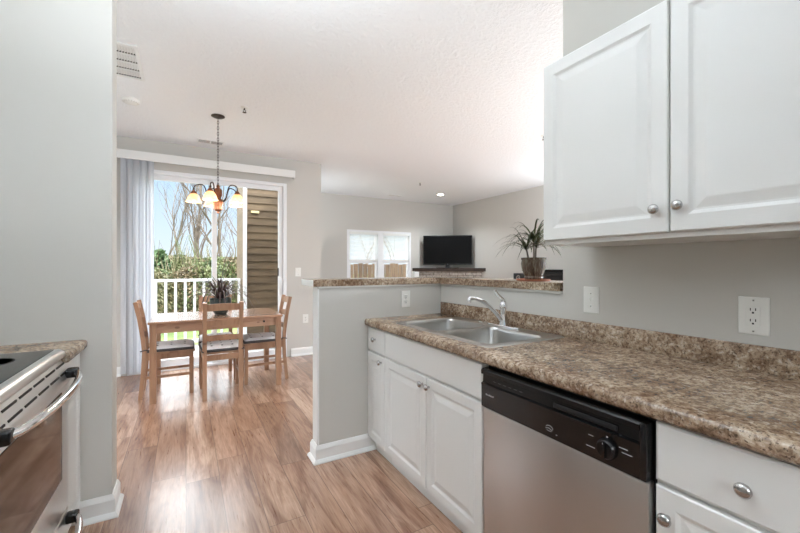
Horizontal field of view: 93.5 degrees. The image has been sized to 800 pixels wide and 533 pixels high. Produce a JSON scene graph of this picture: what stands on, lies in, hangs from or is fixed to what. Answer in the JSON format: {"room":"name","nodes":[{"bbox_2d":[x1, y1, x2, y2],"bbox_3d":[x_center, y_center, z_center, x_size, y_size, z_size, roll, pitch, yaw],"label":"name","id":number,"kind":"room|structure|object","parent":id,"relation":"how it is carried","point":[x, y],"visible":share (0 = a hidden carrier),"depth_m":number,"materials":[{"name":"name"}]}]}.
{"room":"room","nodes":[
{"label":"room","id":0,"kind":"room"},
{"bbox_2d":[117,136,320,375],"bbox_3d":[-2.693,-0.120,4.772,3.440,2.800,0.120,0,0,-30],"label":"wall","id":1,"kind":"structure","parent":0,"point":[303,191],"depth_m":5.36,"materials":[{"name":"grey paint"}]},
{"bbox_2d":[117,148,294,374],"bbox_3d":[-2.432,-0.049,4.794,2.155,2.597,0.099,0,0,-30],"label":"vertical blind","id":2,"kind":"object","parent":1,"relation":"attached to","point":[136,167],"visible":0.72,"depth_m":4.43,"materials":[{"name":"white fabric"}]},
{"bbox_2d":[127,170,286,375],"bbox_3d":[-2.421,0.056,4.896,1.836,2.448,0.176,0,0,-30],"label":"door","id":3,"kind":"structure","parent":1,"relation":"in","point":[160,175],"depth_m":5.01,"materials":[{"name":"white plastic"}]},
{"bbox_2d":[117,346,312,376],"bbox_3d":[-3.165,1.224,5.632,3.470,0.112,2.140,0,0,-30],"label":"baseboard","id":4,"kind":"structure","parent":1,"relation":"attached to","point":[301,351],"depth_m":5.40,"materials":[{"name":"white paint"}]},
{"bbox_2d":[295,268,300,275],"bbox_3d":[-1.461,0.080,5.395,0.080,0.125,0.018,0,0,-30],"label":"light switch","id":5,"kind":"object","parent":1,"relation":"attached to","point":[297,270],"visible":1,"depth_m":5.39,"materials":[{"name":"white plastic"}]},
{"bbox_2d":[303,314,307,322],"bbox_3d":[-1.369,0.755,5.452,0.080,0.125,0.010,0,0,-30],"label":"power outlet","id":6,"kind":"object","parent":1,"relation":"attached to","point":[305,316],"visible":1,"depth_m":5.45,"materials":[{"name":"white plastic"}]},
{"bbox_2d":[0,0,440,526],"bbox_3d":[-1.167,-0.120,2.187,3.535,2.800,0.156,0,0,-30],"label":"wall","id":7,"kind":"structure","parent":0,"point":[58,58],"depth_m":1.87,"materials":[{"name":"grey paint"}]},
{"bbox_2d":[79,479,123,525],"bbox_3d":[-2.097,1.224,1.663,1.400,0.112,0.206,0,0,-30],"label":"baseboard","id":8,"kind":"structure","parent":7,"relation":"attached to","point":[107,507],"depth_m":1.90,"materials":[{"name":"white paint"}]},
{"bbox_2d":[313,287,318,445],"bbox_3d":[-0.559,0.706,2.501,0.012,1.148,0.104,0,0,-30],"label":"trim","id":9,"kind":"structure","parent":7,"relation":"attached to","point":[315,290],"depth_m":2.47,"materials":[{"name":"white paint"}]},
{"bbox_2d":[307,433,375,465],"bbox_3d":[-0.104,1.224,2.760,1.120,0.112,0.160,0,0,-30],"label":"baseboard","id":10,"kind":"structure","parent":7,"relation":"attached to","point":[327,452],"depth_m":2.52,"materials":[{"name":"white paint"}]},
{"bbox_2d":[401,291,409,306],"bbox_3d":[0.042,0.240,2.780,0.075,0.122,0.010,0,0,-30],"label":"power outlet","id":11,"kind":"object","parent":7,"relation":"attached to","point":[405,295],"visible":1,"depth_m":2.78,"materials":[{"name":"white plastic"}]},
{"bbox_2d":[404,294,407,303],"bbox_3d":[0.043,0.240,2.778,0.033,0.068,0.004,0,0,-30],"label":"receptacle","id":12,"kind":"object","parent":11,"relation":"attached to","point":[405,295],"depth_m":2.78,"materials":[{"name":"white plastic"}]},
{"bbox_2d":[317,284,562,293],"bbox_3d":[0.162,0.140,2.223,0.990,0.013,1.097,0,0,-30],"label":"trim","id":13,"kind":"structure","parent":7,"relation":"attached to","point":[332,287],"depth_m":2.53,"materials":[{"name":"grey paint"}]},
{"bbox_2d":[301,276,562,290],"bbox_3d":[0.195,0.110,2.398,1.288,0.045,1.365,0,0,-30],"label":"bar ledge","id":14,"kind":"object","parent":13,"relation":"on","point":[552,285],"visible":0.94,"depth_m":2.55,"materials":[{"name":"brown stone"}]},
{"bbox_2d":[516,278,550,280],"bbox_3d":[0.804,0.081,2.270,0.196,0.012,0.196,0,0,-30],"label":"saucer","id":15,"kind":"object","parent":14,"relation":"on","point":[520,279],"visible":0.87,"depth_m":2.19,"materials":[{"name":"ceramic"}]},
{"bbox_2d":[496,218,562,278],"bbox_3d":[0.812,-0.100,2.293,0.530,0.357,0.445,0,0,-30],"label":"potted plant","id":16,"kind":"object","parent":15,"relation":"on","point":[534,267],"visible":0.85,"depth_m":2.23,"materials":[{"name":"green plant"}]},
{"bbox_2d":[237,187,277,333],"bbox_3d":[-2.351,-0.194,6.592,0.805,2.988,1.216,0,0,-30],"label":"wall","id":17,"kind":"structure","parent":0,"point":[262,227],"depth_m":6.01,"materials":[{"name":"brown wood"}]},
{"bbox_2d":[243,188,246,333],"bbox_3d":[-2.418,-0.185,5.866,0.050,2.970,0.052,0,0,-30],"label":"trim","id":18,"kind":"structure","parent":17,"relation":"attached to","point":[244,189],"depth_m":5.84,"materials":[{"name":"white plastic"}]},
{"bbox_2d":[68,354,462,532],"bbox_3d":[0.274,1.330,3.694,7.730,0.100,9.150,0,0,-30],"label":"floor","id":19,"kind":"structure","parent":0,"point":[227,462],"depth_m":2.36,"materials":[{"name":"brown wood"}]},
{"bbox_2d":[0,349,82,532],"bbox_3d":[-1.461,0.750,1.123,0.742,1.060,0.770,0,0,-30],"label":"range","id":20,"kind":"object","parent":19,"relation":"on","point":[35,393],"visible":1,"depth_m":1.26,"materials":[{"name":"silver metal"}]},
{"bbox_2d":[64,353,79,530],"bbox_3d":[-1.783,0.844,1.571,0.635,0.872,0.322,0,0,-30],"label":"base cabinet","id":21,"kind":"object","parent":19,"relation":"on","point":[74,400],"visible":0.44,"depth_m":1.76,"materials":[{"name":"white wood"}]},
{"bbox_2d":[0,340,87,362],"bbox_3d":[-1.772,0.386,1.578,0.662,0.044,0.324,0,0,-30],"label":"countertop","id":22,"kind":"structure","parent":21,"relation":"on","point":[72,348],"depth_m":1.69,"materials":[{"name":"brown laminate"}]},
{"bbox_2d":[133,300,194,399],"bbox_3d":[-2.403,0.812,3.856,0.526,0.940,0.400,0,0,-30],"label":"dining chair","id":23,"kind":"object","parent":19,"relation":"on","point":[138,307],"visible":0.88,"depth_m":3.75,"materials":[{"name":"brown wood"}]},
{"bbox_2d":[140,339,193,352],"bbox_3d":[-2.381,0.807,3.869,0.460,0.058,0.392,0,0,-30],"label":"seat cushion","id":24,"kind":"object","parent":23,"relation":"on","point":[181,344],"visible":0.85,"depth_m":3.78,"materials":[{"name":"white fabric"}]},
{"bbox_2d":[148,308,282,404],"bbox_3d":[-1.985,0.898,4.094,1.216,0.763,0.770,0,0,-30],"label":"dining table","id":25,"kind":"object","parent":19,"relation":"on","point":[159,323],"visible":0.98,"depth_m":3.89,"materials":[{"name":"brown wood"}]},
{"bbox_2d":[177,248,254,315],"bbox_3d":[-1.922,0.168,4.038,0.822,0.745,0.676,0,0,-30],"label":"potted plant","id":26,"kind":"object","parent":25,"relation":"on","point":[220,297],"visible":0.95,"depth_m":4.00,"materials":[{"name":"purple plant"}]},
{"bbox_2d":[210,297,230,314],"bbox_3d":[-1.938,0.427,4.063,0.214,0.178,0.214,0,0,-30],"label":"bowl","id":27,"kind":"object","parent":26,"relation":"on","point":[222,300],"depth_m":4.00,"materials":[{"name":"teal ceramic"}]},
{"bbox_2d":[198,294,234,384],"bbox_3d":[-2.126,0.812,4.366,0.400,0.940,0.526,0,0,-30],"label":"dining chair","id":28,"kind":"object","parent":19,"relation":"on","point":[201,297],"visible":0.3,"depth_m":4.47,"materials":[{"name":"brown wood"}]},
{"bbox_2d":[198,332,232,343],"bbox_3d":[-2.113,0.807,4.344,0.392,0.058,0.460,0,0,-30],"label":"seat cushion","id":29,"kind":"object","parent":28,"relation":"on","point":[220,333],"visible":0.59,"depth_m":4.33,"materials":[{"name":"white fabric"}]},
{"bbox_2d":[199,301,243,401],"bbox_3d":[-1.819,0.812,3.833,0.400,0.940,0.526,0,0,-30],"label":"dining chair","id":30,"kind":"object","parent":19,"relation":"on","point":[237,354],"visible":0.91,"depth_m":3.65,"materials":[{"name":"brown wood"}]},
{"bbox_2d":[199,339,243,352],"bbox_3d":[-1.832,0.807,3.855,0.392,0.058,0.460,0,0,-30],"label":"seat cushion","id":31,"kind":"object","parent":30,"relation":"on","point":[232,344],"visible":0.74,"depth_m":3.76,"materials":[{"name":"white fabric"}]},
{"bbox_2d":[243,294,291,384],"bbox_3d":[-1.551,0.812,4.341,0.526,0.940,0.400,0,0,-30],"label":"dining chair","id":32,"kind":"object","parent":19,"relation":"on","point":[262,345],"visible":0.73,"depth_m":4.27,"materials":[{"name":"brown wood"}]},
{"bbox_2d":[243,332,286,343],"bbox_3d":[-1.573,0.807,4.328,0.460,0.058,0.392,0,0,-30],"label":"seat cushion","id":33,"kind":"object","parent":32,"relation":"on","point":[266,336],"visible":0.84,"depth_m":4.19,"materials":[{"name":"white fabric"}]},
{"bbox_2d":[368,326,391,463],"bbox_3d":[0.097,0.844,2.664,0.660,0.872,0.261,0,0,-30],"label":"base cabinet","id":34,"kind":"object","parent":19,"relation":"on","point":[376,337],"visible":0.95,"depth_m":2.50,"materials":[{"name":"white wood"}]},
{"bbox_2d":[385,332,488,532],"bbox_3d":[0.389,0.844,2.152,0.660,0.872,0.912,0,0,-30],"label":"base cabinet","id":35,"kind":"object","parent":19,"relation":"on","point":[434,410],"visible":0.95,"depth_m":1.90,"materials":[{"name":"white wood"}]},
{"bbox_2d":[412,268,485,277],"bbox_3d":[1.099,0.657,8.603,1.191,1.245,1.190,0,0,-30],"label":"fireplace","id":36,"kind":"object","parent":19,"relation":"on","point":[419,272],"visible":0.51,"depth_m":8.65,"materials":[{"name":"stone"}]},
{"bbox_2d":[423,235,471,267],"bbox_3d":[1.103,-0.343,8.716,1.130,0.755,0.200,0,0,6],"label":"television","id":37,"kind":"object","parent":36,"relation":"on","point":[447,250],"visible":1,"depth_m":8.70,"materials":[{"name":"black plastic"}]},
{"bbox_2d":[513,273,522,278],"bbox_3d":[2.349,0.703,7.067,0.366,1.155,0.240,0,0,-30],"label":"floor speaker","id":38,"kind":"object","parent":19,"relation":"on","point":[515,275],"visible":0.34,"depth_m":6.99,"materials":[{"name":"black plastic"}]},
{"bbox_2d":[523,269,562,280],"bbox_3d":[2.653,0.666,6.515,0.543,1.228,0.940,0,0,-30],"label":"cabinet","id":39,"kind":"object","parent":19,"relation":"on","point":[553,274],"visible":0.03,"depth_m":6.24,"materials":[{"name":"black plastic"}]},
{"bbox_2d":[481,365,656,532],"bbox_3d":[0.771,0.847,1.457,0.649,0.866,0.669,0,0,-30],"label":"dishwasher","id":40,"kind":"object","parent":19,"relation":"on","point":[557,460],"visible":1,"depth_m":1.26,"materials":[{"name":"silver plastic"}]},
{"bbox_2d":[656,420,799,532],"bbox_3d":[1.043,0.844,1.002,0.660,0.872,0.383,0,0,-30],"label":"base cabinet","id":41,"kind":"object","parent":19,"relation":"on","point":[705,484],"visible":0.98,"depth_m":0.90,"materials":[{"name":"white wood"}]},
{"bbox_3d":[1.287,0.844,0.573,0.660,0.872,0.603,0,0,-30],"label":"base cabinet","id":42,"kind":"object","parent":19,"relation":"on","visible":0},
{"bbox_2d":[365,302,799,465],"bbox_3d":[0.742,0.341,1.544,0.653,0.134,2.850,0,0,-30],"label":"countertop","id":43,"kind":"structure","parent":42,"relation":"on","point":[747,396],"depth_m":1.29,"materials":[{"name":"brown laminate"}]},
{"bbox_2d":[396,317,563,347],"bbox_3d":[0.409,0.446,2.177,0.536,0.193,0.876,0,0,-30],"label":"sink","id":44,"kind":"object","parent":43,"relation":"in","point":[475,332],"visible":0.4,"depth_m":2.17,"materials":[{"name":"silver metal"}]},
{"bbox_2d":[468,289,520,329],"bbox_3d":[0.515,0.247,2.190,0.294,0.223,0.256,0,0,-30],"label":"faucet","id":45,"kind":"object","parent":43,"relation":"on","point":[502,317],"visible":1,"depth_m":2.23,"materials":[{"name":"silver metal"}]},
{"bbox_2d":[117,0,562,205],"bbox_3d":[0.270,-1.620,3.680,7.750,0.200,9.170,0,0,-30],"label":"ceiling","id":46,"kind":"structure","parent":0,"point":[389,97],"depth_m":3.16,"materials":[{"name":"white paint"}]},
{"bbox_2d":[121,96,139,105],"bbox_3d":[-2.451,-1.502,3.426,0.140,0.036,0.140,0,0,-30],"label":"smoke detector","id":47,"kind":"object","parent":46,"relation":"attached to","point":[128,100],"visible":1,"depth_m":3.39,"materials":[{"name":"white plastic"}]},
{"bbox_2d":[117,41,144,81],"bbox_3d":[-2.211,-1.515,2.680,0.608,0.010,0.555,0,0,-30],"label":"ceiling vent","id":48,"kind":"object","parent":46,"relation":"in","point":[129,65],"visible":0.26,"depth_m":2.79,"materials":[{"name":"white metal"}]},
{"bbox_2d":[197,138,223,145],"bbox_3d":[-2.312,-1.517,4.587,0.290,0.007,0.140,0,0,-30],"label":"ceiling vent","id":49,"kind":"object","parent":46,"relation":"in","point":[198,139],"visible":1,"depth_m":4.59,"materials":[{"name":"white paint"}]},
{"bbox_2d":[185,114,244,213],"bbox_3d":[-1.855,-1.025,3.794,0.541,0.990,0.552,0,0,-30],"label":"chandelier","id":50,"kind":"object","parent":46,"relation":"hanging from","point":[212,198],"visible":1,"depth_m":3.76,"materials":[{"name":"white glass"}]},
{"bbox_2d":[321,193,452,277],"bbox_3d":[-0.421,-0.120,8.493,4.190,2.800,0.120,0,0,-30],"label":"wall","id":51,"kind":"structure","parent":0,"point":[339,213],"depth_m":8.30,"materials":[{"name":"grey paint"}]},
{"bbox_2d":[347,229,410,277],"bbox_3d":[-0.459,-0.147,8.455,1.657,1.295,0.150,0,0,-30],"label":"window","id":52,"kind":"structure","parent":51,"relation":"in","point":[379,265],"depth_m":8.42,"materials":[{"name":"white plastic"}]},
{"bbox_2d":[349,231,377,260],"bbox_3d":[-0.798,-0.440,8.227,0.682,0.620,0.034,0,0,-30],"label":"window blind","id":53,"kind":"object","parent":52,"relation":"attached to","point":[365,237],"visible":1,"depth_m":8.22,"materials":[{"name":"white paint"}]},
{"bbox_2d":[383,233,408,260],"bbox_3d":[-0.089,-0.440,8.630,0.682,0.620,0.034,0,0,-30],"label":"window blind","id":54,"kind":"object","parent":52,"relation":"attached to","point":[388,238],"visible":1,"depth_m":8.62,"materials":[{"name":"white paint"}]},
{"bbox_2d":[453,185,562,278],"bbox_3d":[3.269,-0.120,6.124,0.120,2.800,7.650,0,0,-30],"label":"wall","id":55,"kind":"structure","parent":0,"point":[489,220],"depth_m":7.97,"materials":[{"name":"grey paint"}]},
{"bbox_2d":[441,0,799,350],"bbox_3d":[1.313,-0.120,1.322,0.120,2.800,3.800,0,0,-30],"label":"wall","id":56,"kind":"structure","parent":0,"point":[692,288],"depth_m":1.58,"materials":[{"name":"grey paint"}]},
{"bbox_2d":[584,286,598,313],"bbox_3d":[0.935,0.164,1.846,0.018,0.128,0.080,0,0,-30],"label":"light switch","id":57,"kind":"object","parent":56,"relation":"attached to","point":[591,294],"visible":1,"depth_m":1.84,"materials":[{"name":"white plastic"}]},
{"bbox_2d":[441,302,799,378],"bbox_3d":[1.022,0.319,1.692,0.020,0.090,2.830,0,0,-30],"label":"backsplash","id":58,"kind":"structure","parent":56,"relation":"attached to","point":[764,359],"depth_m":1.56,"materials":[{"name":"brown laminate"}]},
{"bbox_2d":[544,0,799,246],"bbox_3d":[1.022,-0.492,1.315,0.394,0.795,0.994,0,0,-30],"label":"upper cabinet","id":59,"kind":"object","parent":56,"relation":"attached to","point":[679,122],"visible":1,"depth_m":1.21,"materials":[{"name":"white wood"}]},
{"bbox_2d":[738,296,769,335],"bbox_3d":[1.240,0.173,1.319,0.010,0.132,0.085,0,0,-30],"label":"power outlet","id":60,"kind":"object","parent":56,"relation":"attached to","point":[753,312],"visible":1,"depth_m":1.32,"materials":[{"name":"white plastic"}]},
{"bbox_2d":[746,305,759,326],"bbox_3d":[1.238,0.173,1.318,0.004,0.070,0.037,0,0,-30],"label":"receptacle","id":61,"kind":"object","parent":60,"relation":"attached to","point":[752,311],"depth_m":1.32,"materials":[{"name":"white plastic"}]},
{"label":"outside","id":62,"kind":"structure","parent":0,"visible":0},
{"bbox_2d":[161,274,385,344],"bbox_3d":[-18.690,1.540,32.839,80.000,0.120,64.430,0,0,-30],"label":"ground","id":63,"kind":"structure","parent":62,"point":[180,335],"depth_m":8.18,"materials":[{"name":"green plant"}]},
{"bbox_2d":[154,248,173,271],"bbox_3d":[-6.795,0.505,10.540,1.062,2.041,1.045,0,0,-26],"label":"evergreen shrub","id":64,"kind":"object","parent":63,"relation":"on","point":[161,254],"visible":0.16,"depth_m":10.46,"materials":[{"name":"green plant"}]},
{"bbox_2d":[154,241,183,312],"bbox_3d":[-6.237,0.439,9.173,2.908,2.174,1.936,0,0,36],"label":"shrub","id":65,"kind":"object","parent":63,"relation":"on","point":[157,275],"visible":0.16,"depth_m":8.86,"materials":[{"name":"green plant"}]},
{"bbox_2d":[154,228,190,270],"bbox_3d":[-7.434,0.215,11.214,3.271,2.628,2.165,0,0,4],"label":"shrub","id":66,"kind":"object","parent":63,"relation":"on","point":[178,264],"visible":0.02,"depth_m":11.09,"materials":[{"name":"green plant"}]},
{"bbox_2d":[154,249,199,312],"bbox_3d":[-6.098,0.534,9.690,2.687,1.976,1.778,0,0,21],"label":"shrub","id":67,"kind":"object","parent":63,"relation":"on","point":[166,271],"visible":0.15,"depth_m":9.29,"materials":[{"name":"green plant"}]},
{"bbox_2d":[156,182,207,256],"bbox_3d":[-8.367,-1.356,14.654,1.985,5.695,3.312,0,0,-30],"label":"bare tree","id":68,"kind":"object","parent":63,"relation":"on","point":[178,184],"visible":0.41,"depth_m":14.34,"materials":[{"name":"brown plant"}]},
{"bbox_2d":[167,185,196,254],"bbox_3d":[-7.729,-0.726,13.432,1.175,4.434,1.539,0,0,21],"label":"bare tree","id":69,"kind":"object","parent":63,"relation":"on","point":[174,215],"visible":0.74,"depth_m":13.44,"materials":[{"name":"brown plant"}]},
{"bbox_2d":[154,248,217,312],"bbox_3d":[-5.508,0.466,9.696,3.009,2.116,1.991,0,0,42],"label":"shrub","id":70,"kind":"object","parent":63,"relation":"on","point":[182,270],"visible":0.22,"depth_m":9.23,"materials":[{"name":"green plant"}]},
{"bbox_2d":[169,239,211,270],"bbox_3d":[-6.987,0.232,11.611,2.246,2.598,3.373,0,0,28],"label":"shrub","id":71,"kind":"object","parent":63,"relation":"on","point":[171,255],"visible":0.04,"depth_m":11.45,"materials":[{"name":"green plant"}]},
{"bbox_2d":[161,237,233,268],"bbox_3d":[-6.588,0.276,12.171,3.430,2.505,2.270,0,0,3],"label":"shrub","id":72,"kind":"object","parent":63,"relation":"on","point":[222,237],"visible":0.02,"depth_m":11.86,"materials":[{"name":"green plant"}]},
{"bbox_2d":[174,235,224,267],"bbox_3d":[-5.878,0.297,12.147,2.281,2.462,3.446,0,0,32],"label":"shrub","id":73,"kind":"object","parent":63,"relation":"on","point":[190,235],"visible":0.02,"depth_m":11.64,"materials":[{"name":"green plant"}]},
{"bbox_2d":[170,241,236,312],"bbox_3d":[-5.283,0.360,10.264,1.898,2.336,2.849,0,0,-28],"label":"shrub","id":74,"kind":"object","parent":63,"relation":"on","point":[208,241],"visible":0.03,"depth_m":9.69,"materials":[{"name":"green plant"}]},
{"bbox_2d":[172,235,236,311],"bbox_3d":[-4.712,0.363,10.058,1.933,2.326,2.920,0,0,8],"label":"shrub","id":75,"kind":"object","parent":63,"relation":"on","point":[220,266],"visible":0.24,"depth_m":9.46,"materials":[{"name":"green plant"}]},
{"bbox_2d":[175,184,236,257],"bbox_3d":[-6.866,-1.652,13.203,1.792,6.292,2.683,0,0,-39],"label":"bare tree","id":76,"kind":"object","parent":63,"relation":"on","point":[197,231],"visible":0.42,"depth_m":12.92,"materials":[{"name":"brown plant"}]},
{"bbox_2d":[180,183,236,256],"bbox_3d":[-6.718,-1.222,13.508,2.170,5.436,4.371,0,0,-6],"label":"bare tree","id":77,"kind":"object","parent":63,"relation":"on","point":[183,184],"visible":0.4,"depth_m":12.98,"materials":[{"name":"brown plant"}]},
{"bbox_2d":[206,187,232,253],"bbox_3d":[-8.297,-1.390,17.265,1.871,5.749,1.112,0,0,-41],"label":"bare tree","id":78,"kind":"object","parent":63,"relation":"on","point":[221,187],"visible":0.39,"depth_m":17.26,"materials":[{"name":"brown plant"}]},
{"bbox_2d":[207,232,236,302],"bbox_3d":[-4.496,0.277,10.508,2.091,2.504,3.159,0,0,-5],"label":"shrub","id":79,"kind":"object","parent":63,"relation":"on","point":[232,259],"visible":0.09,"depth_m":9.91,"materials":[{"name":"green plant"}]},
{"bbox_2d":[359,235,373,266],"bbox_3d":[-1.107,-1.233,19.782,2.279,5.470,2.242,0,0,-14],"label":"bare tree","id":80,"kind":"object","parent":63,"relation":"on","point":[363,235],"visible":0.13,"depth_m":19.29,"materials":[{"name":"grey plant"}]},
{"bbox_2d":[351,263,405,277],"bbox_3d":[-0.579,0.690,11.430,5.100,1.580,0.060,0,0,-30],"label":"wooden fence","id":81,"kind":"object","parent":63,"relation":"on","point":[360,269],"visible":0.12,"depth_m":11.27,"materials":[{"name":"beige wood"}]},
{"bbox_2d":[384,236,394,263],"bbox_3d":[-1.233,-1.367,18.346,1.973,5.711,1.566,0,0,-30],"label":"bare tree","id":82,"kind":"object","parent":63,"relation":"on","point":[384,236],"visible":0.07,"depth_m":18.38,"materials":[{"name":"grey plant"}]},
{"bbox_3d":[-4.136,1.410,4.852,5.610,0.140,1.435,0,0,-30],"label":"trim","id":83,"kind":"structure","parent":63,"relation":"on","visible":0},
{"bbox_2d":[161,345,274,359],"bbox_3d":[-4.163,1.321,4.899,5.610,0.038,1.545,0,0,-30],"label":"deck","id":84,"kind":"object","parent":83,"relation":"on","point":[196,352],"depth_m":5.83,"materials":[{"name":"white wood"}]},
{"bbox_2d":[154,278,239,341],"bbox_3d":[-4.760,0.746,5.230,4.700,1.111,0.090,0,0,-30],"label":"deck railing","id":85,"kind":"object","parent":84,"relation":"on","point":[165,281],"visible":0.2,"depth_m":5.96,"materials":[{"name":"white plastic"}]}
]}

